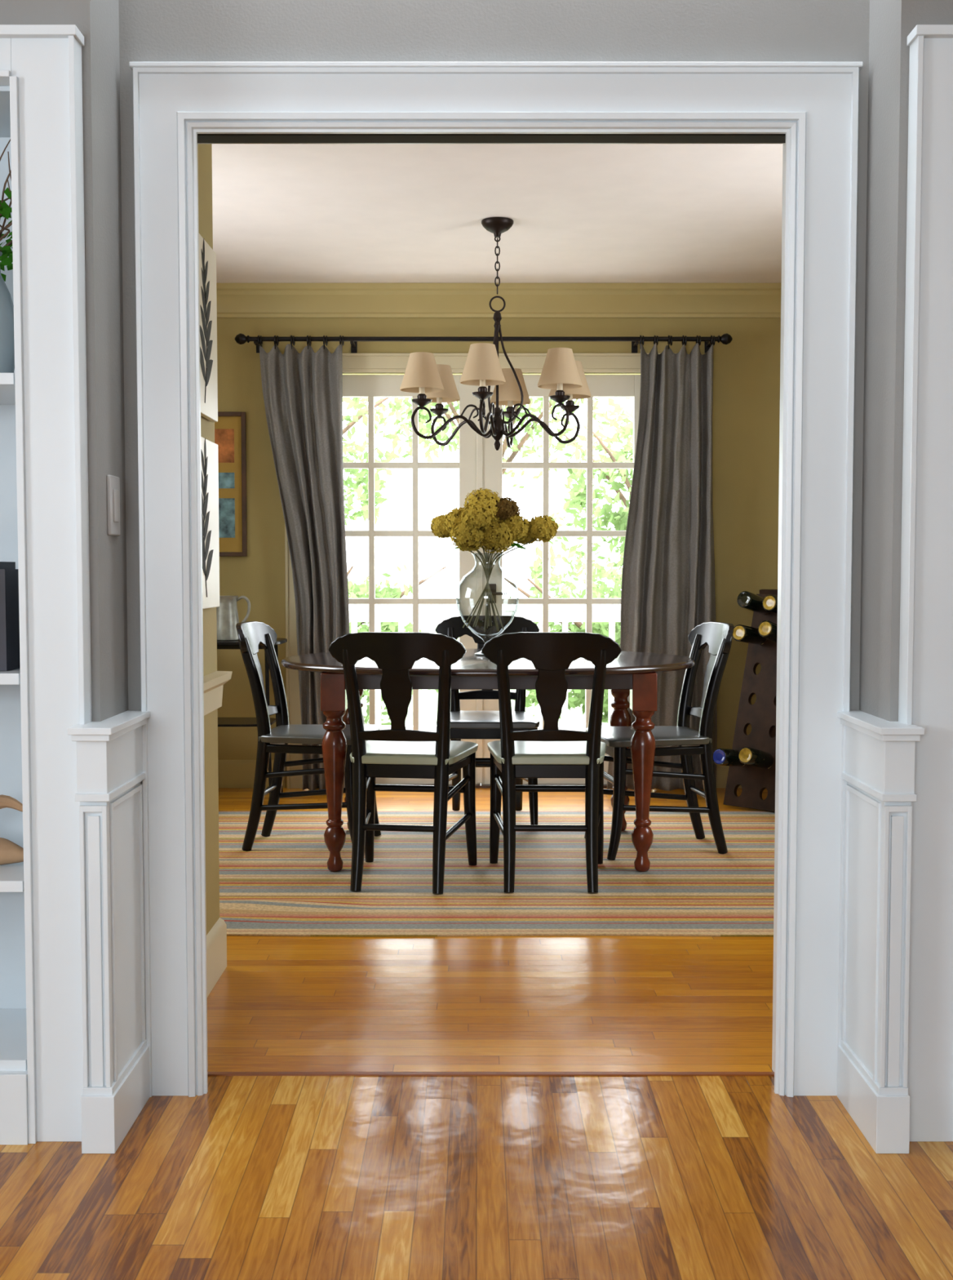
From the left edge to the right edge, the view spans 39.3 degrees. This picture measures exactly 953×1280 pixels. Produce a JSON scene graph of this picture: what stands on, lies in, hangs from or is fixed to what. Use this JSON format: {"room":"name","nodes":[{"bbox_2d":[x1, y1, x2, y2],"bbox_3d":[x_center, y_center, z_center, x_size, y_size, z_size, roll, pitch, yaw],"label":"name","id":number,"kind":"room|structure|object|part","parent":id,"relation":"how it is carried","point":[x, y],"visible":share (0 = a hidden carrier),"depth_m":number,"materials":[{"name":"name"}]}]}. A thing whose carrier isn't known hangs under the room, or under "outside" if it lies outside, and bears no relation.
{"room":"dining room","nodes":[
{"label":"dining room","id":0,"kind":"room"},
{"bbox_2d":[197,143,219,934],"bbox_3d":[-1.386,-0.363,3.306,1.328,2.620,0.760,0,3,0],"label":"wall","id":1,"kind":"structure","parent":0,"point":[205,150],"depth_m":3.61,"materials":[{"name":"yellow paint"}]},
{"bbox_2d":[0,787,952,1279],"bbox_3d":[0.000,1.035,2.232,6.400,0.060,9.550,0,3,0],"label":"floor","id":2,"kind":"structure","parent":0,"point":[248,1177],"depth_m":2.60,"materials":[{"name":"brown wood"}]},
{"bbox_2d":[0,24,92,1144],"bbox_3d":[-1.269,-0.090,2.720,1.042,2.136,0.357,0,3,0],"label":"bookcase","id":3,"kind":"object","parent":2,"relation":"on","point":[44,491],"visible":0.91,"depth_m":2.56,"materials":[{"name":"white wood"}]},
{"bbox_2d":[0,138,14,373],"bbox_3d":[-0.999,-0.763,2.680,0.188,0.490,0.254,0,3,0],"label":"vase","id":4,"kind":"object","parent":3,"relation":"on","point":[6,307],"visible":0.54,"depth_m":2.67,"materials":[{"name":"grey ceramic"}]},
{"bbox_2d":[0,561,20,671],"bbox_3d":[-0.994,-0.051,2.695,0.137,0.215,0.153,0,3,0],"label":"book stack","id":5,"kind":"object","parent":3,"relation":"in","point":[9,575],"visible":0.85,"depth_m":2.64,"materials":[{"name":"black"}]},
{"bbox_2d":[0,794,23,865],"bbox_3d":[-1.011,0.386,2.725,0.206,0.149,0.074,0,3,0],"label":"driftwood","id":6,"kind":"object","parent":3,"relation":"on","point":[11,852],"visible":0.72,"depth_m":2.70,"materials":[{"name":"brown wood"}]},
{"bbox_2d":[217,637,287,793],"bbox_3d":[-1.270,0.391,6.449,0.690,0.785,0.400,0,3,0],"label":"side table","id":7,"kind":"object","parent":2,"relation":"on","point":[222,722],"visible":0.24,"depth_m":6.30,"materials":[{"name":"black paint"}]},
{"bbox_2d":[216,595,250,640],"bbox_3d":[-1.205,-0.106,6.366,0.227,0.211,0.142,2,3,29],"label":"pitcher","id":8,"kind":"object","parent":7,"relation":"on","point":[227,614],"visible":0.59,"depth_m":6.31,"materials":[{"name":"silver metal"}]},
{"bbox_3d":[-1.206,-0.127,6.362,0.255,0.170,0.033,0,3,0],"label":"handle and spout","id":9,"kind":"part","parent":8,"relation":"part of","materials":[{"name":"silver metal"}]},
{"bbox_2d":[218,811,775,936],"bbox_3d":[0.150,0.838,5.123,3.200,0.030,2.096,0,3,0],"label":"striped rug","id":10,"kind":"object","parent":2,"relation":"on","point":[284,886],"visible":0.53,"depth_m":4.78,"materials":[{"name":"multicoloured fabric"}]},
{"bbox_2d":[235,621,381,851],"bbox_3d":[-0.681,0.382,5.402,0.548,0.907,0.480,0,3,6],"label":"dining chair","id":11,"kind":"object","parent":10,"relation":"on","point":[251,634],"visible":0.84,"depth_m":5.27,"materials":[{"name":"paint"}]},
{"bbox_3d":[-0.875,0.415,5.267,0.119,0.854,0.068,0,3,6],"label":"post","id":12,"kind":"part","parent":11,"relation":"part of","materials":[{"name":"black paint"}]},
{"bbox_3d":[-0.911,-0.006,5.405,0.086,0.132,0.480,0,3,6],"label":"crest rail","id":13,"kind":"part","parent":11,"relation":"part of","materials":[{"name":"black paint"}]},
{"bbox_3d":[-0.849,0.289,5.415,0.048,0.042,0.300,0,3,6],"label":"rail","id":14,"kind":"part","parent":11,"relation":"part of","materials":[{"name":"black paint"}]},
{"bbox_3d":[-0.842,0.399,5.576,0.119,0.854,0.068,0,3,6],"label":"post","id":15,"kind":"part","parent":11,"relation":"part of","materials":[{"name":"black paint"}]},
{"bbox_3d":[-0.626,0.378,5.396,0.438,0.034,0.449,0,3,6],"label":"seat","id":16,"kind":"part","parent":11,"relation":"part of","materials":[{"name":"paint"}]},
{"bbox_3d":[-0.479,0.623,5.201,0.076,0.444,0.050,0,3,6],"label":"leg","id":17,"kind":"part","parent":11,"relation":"part of","materials":[{"name":"black paint"}]},
{"bbox_3d":[-0.439,0.603,5.580,0.076,0.444,0.050,0,3,6],"label":"leg","id":18,"kind":"part","parent":11,"relation":"part of","materials":[{"name":"black paint"}]},
{"bbox_2d":[328,631,478,893],"bbox_3d":[-0.246,0.413,4.808,0.480,0.907,0.548,0,3,8],"label":"dining chair","id":19,"kind":"object","parent":10,"relation":"on","point":[396,752],"visible":1,"depth_m":4.63,"materials":[{"name":"wood"}]},
{"bbox_3d":[-0.425,0.448,4.654,0.068,0.854,0.119,0,3,8],"label":"post","id":20,"kind":"part","parent":19,"relation":"part of","materials":[{"name":"black paint"}]},
{"bbox_3d":[-0.404,0.630,5.066,0.050,0.444,0.076,0,3,8],"label":"leg","id":21,"kind":"part","parent":19,"relation":"part of","materials":[{"name":"black paint"}]},
{"bbox_3d":[-0.278,0.038,4.559,0.480,0.132,0.086,0,3,8],"label":"crest rail","id":22,"kind":"part","parent":19,"relation":"part of","materials":[{"name":"black paint"}]},
{"bbox_3d":[-0.269,0.330,4.636,0.300,0.042,0.048,0,3,8],"label":"rail","id":23,"kind":"part","parent":19,"relation":"part of","materials":[{"name":"black paint"}]},
{"bbox_3d":[-0.238,0.406,4.862,0.449,0.034,0.438,0,3,8],"label":"seat","id":24,"kind":"part","parent":19,"relation":"part of","materials":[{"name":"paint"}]},
{"bbox_3d":[-0.116,0.450,4.611,0.068,0.854,0.119,0,3,8],"label":"post","id":25,"kind":"part","parent":19,"relation":"part of","materials":[{"name":"black paint"}]},
{"bbox_3d":[-0.026,0.633,5.013,0.050,0.444,0.076,0,3,8],"label":"leg","id":26,"kind":"part","parent":19,"relation":"part of","materials":[{"name":"black paint"}]},
{"bbox_2d":[435,615,540,824],"bbox_3d":[0.050,0.352,5.968,0.480,0.907,0.548,0,3,0],"label":"dining chair","id":27,"kind":"object","parent":10,"relation":"on","point":[464,724],"visible":0.59,"depth_m":6.10,"materials":[{"name":"paint"}]},
{"bbox_3d":[-0.106,0.369,6.147,0.068,0.854,0.119,0,3,0],"label":"post","id":28,"kind":"part","parent":27,"relation":"part of","materials":[{"name":"black paint"}]},
{"bbox_3d":[0.050,-0.046,6.178,0.480,0.132,0.086,0,3,0],"label":"crest rail","id":29,"kind":"part","parent":27,"relation":"part of","materials":[{"name":"black paint"}]},
{"bbox_3d":[0.050,0.251,6.132,0.300,0.042,0.048,0,3,0],"label":"rail","id":30,"kind":"part","parent":27,"relation":"part of","materials":[{"name":"black paint"}]},
{"bbox_3d":[0.050,0.351,5.912,0.449,0.034,0.438,0,3,0],"label":"seat","id":31,"kind":"part","parent":27,"relation":"part of","materials":[{"name":"paint"}]},
{"bbox_3d":[0.206,0.369,6.147,0.068,0.854,0.119,0,3,0],"label":"post","id":32,"kind":"part","parent":27,"relation":"part of","materials":[{"name":"black paint"}]},
{"bbox_3d":[0.241,0.594,5.757,0.050,0.444,0.076,0,3,0],"label":"leg","id":33,"kind":"part","parent":27,"relation":"part of","materials":[{"name":"black paint"}]},
{"bbox_2d":[281,648,695,871],"bbox_3d":[0.045,0.453,5.311,1.656,0.766,1.274,0,3,0],"label":"dining table","id":34,"kind":"object","parent":10,"relation":"on","point":[633,674],"visible":0.69,"depth_m":4.90,"materials":[{"name":"brown wood"}]},
{"bbox_3d":[-0.525,0.487,4.927,0.093,0.737,0.093,0,3,0],"label":"leg","id":35,"kind":"part","parent":34,"relation":"part of","materials":[{"name":"brown wood"}]},
{"bbox_3d":[-0.525,0.447,5.696,0.093,0.737,0.093,0,3,0],"label":"leg","id":36,"kind":"part","parent":34,"relation":"part of","materials":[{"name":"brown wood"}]},
{"bbox_2d":[456,553,519,655],"bbox_3d":[0.045,-0.146,5.440,0.260,0.415,0.260,0,3,0],"label":"glass vase","id":37,"kind":"object","parent":34,"relation":"on","point":[472,553],"visible":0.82,"depth_m":5.43,"materials":[{"name":"clear glass"}]},
{"bbox_2d":[430,488,559,631],"bbox_3d":[0.071,-0.326,5.427,0.520,0.588,0.257,0,3,0],"label":"hydrangea bouquet","id":38,"kind":"object","parent":37,"relation":"in","point":[491,522],"visible":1,"depth_m":5.38,"materials":[{"name":"yellow plant"}]},
{"bbox_3d":[0.615,0.447,5.696,0.093,0.737,0.093,0,3,0],"label":"leg","id":39,"kind":"part","parent":34,"relation":"part of","materials":[{"name":"brown wood"}]},
{"bbox_3d":[0.615,0.487,4.927,0.093,0.737,0.093,0,3,0],"label":"leg","id":40,"kind":"part","parent":34,"relation":"part of","materials":[{"name":"brown wood"}]},
{"bbox_2d":[481,631,622,893],"bbox_3d":[0.261,0.413,4.807,0.480,0.907,0.548,0,3,1],"label":"dining chair","id":41,"kind":"object","parent":10,"relation":"on","point":[549,752],"visible":1,"depth_m":4.62,"materials":[{"name":"paint"}]},
{"bbox_3d":[0.074,0.631,5.045,0.050,0.444,0.076,0,3,1],"label":"leg","id":42,"kind":"part","parent":41,"relation":"part of","materials":[{"name":"black paint"}]},
{"bbox_3d":[0.102,0.449,4.633,0.068,0.854,0.119,0,3,1],"label":"post","id":43,"kind":"part","parent":41,"relation":"part of","materials":[{"name":"black paint"}]},
{"bbox_3d":[0.262,0.406,4.862,0.449,0.034,0.438,0,3,1],"label":"seat","id":44,"kind":"part","parent":41,"relation":"part of","materials":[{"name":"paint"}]},
{"bbox_3d":[0.258,0.330,4.634,0.300,0.042,0.048,0,3,1],"label":"rail","id":45,"kind":"part","parent":41,"relation":"part of","materials":[{"name":"black paint"}]},
{"bbox_3d":[0.257,0.039,4.556,0.480,0.132,0.086,0,3,1],"label":"crest rail","id":46,"kind":"part","parent":41,"relation":"part of","materials":[{"name":"black paint"}]},
{"bbox_3d":[0.414,0.449,4.628,0.068,0.854,0.119,0,3,1],"label":"post","id":47,"kind":"part","parent":41,"relation":"part of","materials":[{"name":"black paint"}]},
{"bbox_3d":[0.456,0.632,5.038,0.050,0.444,0.076,0,3,1],"label":"leg","id":48,"kind":"part","parent":41,"relation":"part of","materials":[{"name":"black paint"}]},
{"bbox_2d":[584,622,734,860],"bbox_3d":[0.734,0.385,5.343,0.548,0.907,0.480,0,3,-8],"label":"dining chair","id":49,"kind":"object","parent":10,"relation":"on","point":[718,636],"visible":0.86,"depth_m":5.21,"materials":[{"name":"paint"}]},
{"bbox_3d":[0.540,0.627,5.136,0.076,0.444,0.050,0,3,-8],"label":"leg","id":50,"kind":"part","parent":49,"relation":"part of","materials":[{"name":"black paint"}]},
{"bbox_3d":[0.679,0.381,5.335,0.438,0.034,0.449,0,3,-8],"label":"seat","id":51,"kind":"part","parent":49,"relation":"part of","materials":[{"name":"paint"}]},
{"bbox_3d":[0.889,0.402,5.523,0.119,0.854,0.068,0,3,-8],"label":"post","id":52,"kind":"part","parent":49,"relation":"part of","materials":[{"name":"black paint"}]},
{"bbox_3d":[0.901,0.292,5.362,0.048,0.042,0.300,0,3,-8],"label":"rail","id":53,"kind":"part","parent":49,"relation":"part of","materials":[{"name":"black paint"}]},
{"bbox_3d":[0.963,-0.003,5.355,0.086,0.132,0.480,0,3,-8],"label":"crest rail","id":54,"kind":"part","parent":49,"relation":"part of","materials":[{"name":"black paint"}]},
{"bbox_3d":[0.932,0.418,5.215,0.119,0.854,0.068,0,3,-8],"label":"post","id":55,"kind":"part","parent":49,"relation":"part of","materials":[{"name":"black paint"}]},
{"bbox_2d":[713,589,777,811],"bbox_3d":[1.487,0.274,6.227,0.540,1.026,0.670,3,4,42],"label":"wine rack","id":56,"kind":"object","parent":2,"relation":"on","point":[750,757],"visible":0.38,"depth_m":6.27,"materials":[{"name":"brown wood"}]},
{"bbox_3d":[1.220,0.553,6.249,0.079,0.079,0.315,3,-4,42],"label":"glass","id":57,"kind":"part","parent":56,"relation":"part of","materials":[{"name":"black glass"}]},
{"bbox_3d":[1.329,-0.018,6.339,0.079,0.079,0.315,3,-4,42],"label":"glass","id":58,"kind":"part","parent":56,"relation":"part of","materials":[{"name":"black glass"}]},
{"bbox_3d":[1.357,-0.166,6.362,0.079,0.079,0.315,3,-8,42],"label":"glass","id":59,"kind":"part","parent":56,"relation":"part of","materials":[{"name":"black glass"}]},
{"bbox_3d":[1.321,0.552,6.159,0.079,0.079,0.315,3,-9,42],"label":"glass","id":60,"kind":"part","parent":56,"relation":"part of","materials":[{"name":"black glass"}]},
{"bbox_3d":[1.430,-0.020,6.250,0.079,0.079,0.315,3,-10,42],"label":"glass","id":61,"kind":"part","parent":56,"relation":"part of","materials":[{"name":"black glass"}]},
{"bbox_3d":[1.643,0.267,6.400,0.540,1.030,0.024,3,14,42],"label":"panel","id":62,"kind":"part","parent":56,"relation":"part of","materials":[{"name":"brown wood"}]},
{"bbox_3d":[1.456,-0.156,6.272,0.079,0.079,0.315,3,-4,42],"label":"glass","id":63,"kind":"part","parent":56,"relation":"part of","materials":[{"name":"black glass"}]},
{"bbox_2d":[898,24,952,1141],"bbox_3d":[1.342,-0.090,2.720,1.042,2.136,0.357,0,3,0],"label":"bookcase","id":64,"kind":"object","parent":2,"relation":"on","point":[926,691],"visible":0.75,"depth_m":2.56,"materials":[{"name":"white wood"}]},
{"bbox_2d":[0,0,952,721],"bbox_3d":[0.036,-0.434,2.741,6.493,2.820,0.320,0,3,0],"label":"wall","id":65,"kind":"structure","parent":0,"point":[117,33],"depth_m":2.75,"materials":[{"name":"grey paint"}]},
{"bbox_2d":[66,710,150,1153],"bbox_3d":[-0.728,0.568,2.682,0.083,0.824,0.318,0,3,0],"label":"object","id":66,"kind":"structure","parent":65,"relation":"attached to","point":[116,1089],"depth_m":2.57,"materials":[{"name":"white wood"}]},
{"bbox_2d":[106,475,120,536],"bbox_3d":[-0.733,-0.271,2.695,0.011,0.120,0.074,0,3,0],"label":"light switch","id":67,"kind":"object","parent":65,"relation":"attached to","point":[113,482],"visible":1,"depth_m":2.68,"materials":[{"name":"grey plastic"}]},
{"bbox_2d":[199,233,217,422],"bbox_3d":[-0.708,-0.805,3.422,0.017,0.450,0.350,0,3,0],"label":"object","id":68,"kind":"object","parent":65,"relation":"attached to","point":[207,256],"visible":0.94,"depth_m":3.47,"materials":[{"name":"white paper"}]},
{"bbox_2d":[200,436,219,608],"bbox_3d":[-0.708,-0.301,3.449,0.017,0.440,0.350,0,3,0],"label":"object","id":69,"kind":"object","parent":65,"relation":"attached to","point":[209,450],"visible":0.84,"depth_m":3.51,"materials":[{"name":"white paper"}]},
{"bbox_2d":[206,917,226,996],"bbox_3d":[-1.328,0.871,3.378,1.244,0.144,0.776,0,3,0],"label":"baseboard","id":70,"kind":"structure","parent":65,"relation":"attached to","point":[216,938],"depth_m":3.62,"materials":[{"name":"beige wood"}]},
{"bbox_2d":[203,671,232,715],"bbox_3d":[-1.318,0.155,3.351,1.264,0.100,0.796,0,3,0],"label":"trim","id":71,"kind":"structure","parent":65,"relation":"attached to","point":[214,682],"depth_m":3.58,"materials":[{"name":"beige wood"}]},
{"bbox_2d":[207,1071,774,1075],"bbox_3d":[0.030,0.965,2.965,1.280,0.003,0.016,0,3,0],"label":"trim","id":72,"kind":"structure","parent":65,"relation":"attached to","point":[209,1073],"depth_m":2.96,"materials":[{"name":"brown wood"}]},
{"bbox_2d":[197,133,786,142],"bbox_3d":[0.030,-1.063,2.813,1.266,0.013,0.050,0,3,0],"label":"trim","id":73,"kind":"structure","parent":65,"relation":"attached to","point":[202,138],"depth_m":2.81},
{"bbox_2d":[133,66,859,1097],"bbox_3d":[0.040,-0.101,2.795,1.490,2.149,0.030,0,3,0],"label":"trim","id":74,"kind":"structure","parent":65,"relation":"attached to","point":[816,108],"depth_m":2.77,"materials":[{"name":"white wood"}]},
{"bbox_2d":[128,62,863,71],"bbox_3d":[0.040,-1.176,2.735,1.498,0.010,0.034,0,3,0],"label":"trim","id":75,"kind":"structure","parent":65,"relation":"attached to","point":[131,64],"depth_m":2.72,"materials":[{"name":"white wood"}]},
{"bbox_2d":[837,710,924,1153],"bbox_3d":[0.800,0.568,2.682,0.083,0.824,0.318,0,3,0],"label":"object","id":76,"kind":"structure","parent":65,"relation":"attached to","point":[873,1060],"depth_m":2.58,"materials":[{"name":"white wood"}]},
{"bbox_2d":[348,604,621,732],"bbox_3d":[0.017,0.248,8.555,6.235,0.950,0.140,0,3,0],"label":"deck railing","id":77,"kind":"object","parent":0,"point":[400,613],"depth_m":8.50,"materials":[{"name":"white wood"}]},
{"bbox_2d":[212,143,782,283],"bbox_3d":[0.000,-1.722,4.857,3.900,0.070,4.020,0,3,0],"label":"ceiling","id":78,"kind":"structure","parent":0,"point":[282,213],"depth_m":5.34,"materials":[{"name":"white paint"}]},
{"bbox_2d":[400,217,591,450],"bbox_3d":[0.086,-1.251,5.492,0.791,0.934,0.814,0,3,0],"label":"chandelier","id":79,"kind":"object","parent":78,"relation":"hanging from","point":[562,374],"visible":1,"depth_m":5.41,"materials":[{"name":"brown metal"}]},
{"bbox_2d":[412,379,580,417],"bbox_3d":[0.086,-1.010,5.505,0.699,0.118,0.721,0,3,0],"label":"candle","id":80,"kind":"object","parent":79,"relation":"on","point":[438,391],"depth_m":5.50,"materials":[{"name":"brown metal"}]},
{"bbox_3d":[0.086,-1.499,5.479,0.068,0.303,0.024,0,3,0],"label":"chain","id":81,"kind":"part","parent":79,"relation":"part of","materials":[{"name":"brown metal"}]},
{"bbox_3d":[0.104,-1.069,5.492,0.180,0.570,0.190,0,3,0],"label":"stem","id":82,"kind":"part","parent":79,"relation":"part of","materials":[{"name":"brown metal"}]},
{"bbox_2d":[488,583,506,603],"bbox_3d":[0.106,-0.237,6.821,0.098,0.100,0.059,0,3,0],"label":"handle","id":83,"kind":"object","parent":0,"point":[493,586],"visible":0.64,"depth_m":6.84,"materials":[{"name":"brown metal"}]},
{"bbox_2d":[217,317,781,787],"bbox_3d":[0.000,-0.550,6.866,3.900,2.620,0.130,0,3,0],"label":"wall","id":84,"kind":"structure","parent":0,"point":[746,412],"depth_m":6.77,"materials":[{"name":"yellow paint"}]},
{"bbox_2d":[214,411,247,556],"bbox_3d":[-1.345,-0.791,6.773,0.350,0.730,0.027,0,3,0],"label":"framed picture","id":85,"kind":"object","parent":84,"relation":"attached to","point":[230,429],"visible":0.43,"depth_m":6.77,"materials":[{"name":"brown wood"}]},
{"bbox_2d":[214,428,234,462],"bbox_3d":[-1.337,-0.985,6.765,0.215,0.170,0.002,0,3,0],"label":"art","id":86,"kind":"object","parent":85,"relation":"attached to","point":[224,437],"depth_m":6.76},
{"bbox_2d":[218,472,235,488],"bbox_3d":[-1.337,-0.811,6.774,0.215,0.080,0.002,0,3,0],"label":"art","id":87,"kind":"object","parent":85,"relation":"attached to","point":[226,480],"depth_m":6.77},
{"bbox_2d":[218,497,235,537],"bbox_3d":[-1.337,-0.621,6.784,0.215,0.200,0.002,0,3,0],"label":"art","id":88,"kind":"object","parent":85,"relation":"attached to","point":[226,505],"depth_m":6.78},
{"bbox_2d":[217,760,285,787],"bbox_3d":[-1.468,0.770,5.308,0.965,0.144,3.120,0,3,0],"label":"baseboard","id":89,"kind":"structure","parent":84,"relation":"attached to","point":[231,773],"depth_m":6.85,"materials":[{"name":"beige wood"}]},
{"bbox_2d":[342,374,480,784],"bbox_3d":[-0.426,-0.303,6.870,0.893,2.103,0.043,0,3,0],"label":"french door","id":90,"kind":"structure","parent":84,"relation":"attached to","point":[370,386],"depth_m":6.83,"materials":[{"name":"beige paint"}]},
{"bbox_2d":[284,353,660,788],"bbox_3d":[0.020,-0.344,6.798,1.990,2.215,0.026,0,3,0],"label":"trim","id":91,"kind":"structure","parent":84,"relation":"attached to","point":[352,362],"depth_m":6.74,"materials":[{"name":"beige wood"}]},
{"bbox_2d":[476,386,483,782],"bbox_3d":[0.016,-0.303,6.842,0.032,2.090,0.012,0,3,0],"label":"astragal","id":92,"kind":"object","parent":84,"relation":"attached to","point":[479,438],"visible":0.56,"depth_m":6.83,"materials":[{"name":"beige paint"}]},
{"bbox_2d":[235,333,733,353],"bbox_3d":[0.035,-1.488,6.677,2.474,0.077,0.147,0,3,0],"label":"curtain rod","id":93,"kind":"object","parent":84,"relation":"attached to","point":[241,339],"visible":0.99,"depth_m":6.62,"materials":[{"name":"black metal"}]},
{"bbox_2d":[257,335,349,790],"bbox_3d":[-0.850,-0.379,6.692,0.476,2.277,0.122,0,3,0],"label":"curtain","id":94,"kind":"object","parent":93,"relation":"hanging from","point":[303,392],"visible":0.8,"depth_m":6.67,"materials":[{"name":"fabric"}]},
{"bbox_2d":[607,335,717,791],"bbox_3d":[0.942,-0.379,6.686,0.561,2.277,0.114,0,3,0],"label":"curtain","id":95,"kind":"object","parent":93,"relation":"hanging from","point":[668,591],"visible":0.81,"depth_m":6.68,"materials":[{"name":"fabric"}]},
{"bbox_2d":[216,283,781,317],"bbox_3d":[0.000,-1.605,4.803,3.900,0.154,3.880,0,3,0],"label":"trim","id":96,"kind":"structure","parent":84,"relation":"attached to","point":[233,300],"depth_m":6.68,"materials":[{"name":"yellow paint"}]},
{"bbox_2d":[404,782,607,787],"bbox_3d":[0.020,0.752,6.929,1.810,0.012,0.140,0,3,0],"label":"trim","id":97,"kind":"structure","parent":84,"relation":"attached to","point":[481,785],"depth_m":6.89,"materials":[{"name":"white wood"}]},
{"bbox_2d":[481,374,640,784],"bbox_3d":[0.469,-0.303,6.870,0.889,2.103,0.043,0,3,0],"label":"french door","id":98,"kind":"structure","parent":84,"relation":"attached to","point":[599,385],"depth_m":6.83,"materials":[{"name":"beige paint"}]},
{"bbox_2d":[716,764,771,787],"bbox_3d":[1.488,0.790,4.928,0.925,0.144,3.880,0,3,0],"label":"baseboard","id":99,"kind":"structure","parent":84,"relation":"attached to","point":[722,771],"depth_m":6.85,"materials":[{"name":"beige wood"}]},
{"label":"outside","id":100,"kind":"structure","parent":0,"visible":0},
{"bbox_2d":[357,624,621,725],"bbox_3d":[0.000,0.588,23.548,28.000,0.400,33.030,0,3,0],"label":"ground","id":101,"kind":"structure","parent":100,"point":[575,717],"depth_m":15.40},
{"bbox_2d":[342,397,438,527],"bbox_3d":[-2.267,-1.135,14.467,3.706,4.000,2.595,0,3,0],"label":"tree","id":102,"kind":"object","parent":101,"relation":"on","point":[379,483],"visible":0.09,"depth_m":14.29,"materials":[{"name":"green plant"}]},
{"bbox_2d":[347,564,446,725],"bbox_3d":[-1.585,0.054,10.992,3.395,2.002,1.727,0,3,0],"label":"shrub","id":103,"kind":"object","parent":101,"relation":"on","point":[355,591],"visible":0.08,"depth_m":10.85,"materials":[{"name":"green plant"}]},
{"bbox_2d":[342,397,633,488],"bbox_3d":[0.287,-1.777,17.849,4.203,4.926,2.783,0,3,0],"label":"tree","id":104,"kind":"object","parent":101,"relation":"on","point":[424,415],"visible":0.25,"depth_m":17.73,"materials":[{"name":"green plant"}]},
{"bbox_2d":[457,544,622,725],"bbox_3d":[1.460,0.114,11.398,3.436,1.870,1.773,0,3,0],"label":"shrub","id":105,"kind":"object","parent":101,"relation":"on","point":[602,628],"visible":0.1,"depth_m":11.25,"materials":[{"name":"green plant"}]},
{"bbox_2d":[535,406,633,595],"bbox_3d":[2.055,-0.895,14.998,3.122,3.466,2.414,0,3,0],"label":"tree","id":106,"kind":"object","parent":101,"relation":"on","point":[578,498],"visible":0.22,"depth_m":14.76,"materials":[{"name":"green plant"}]}
]}

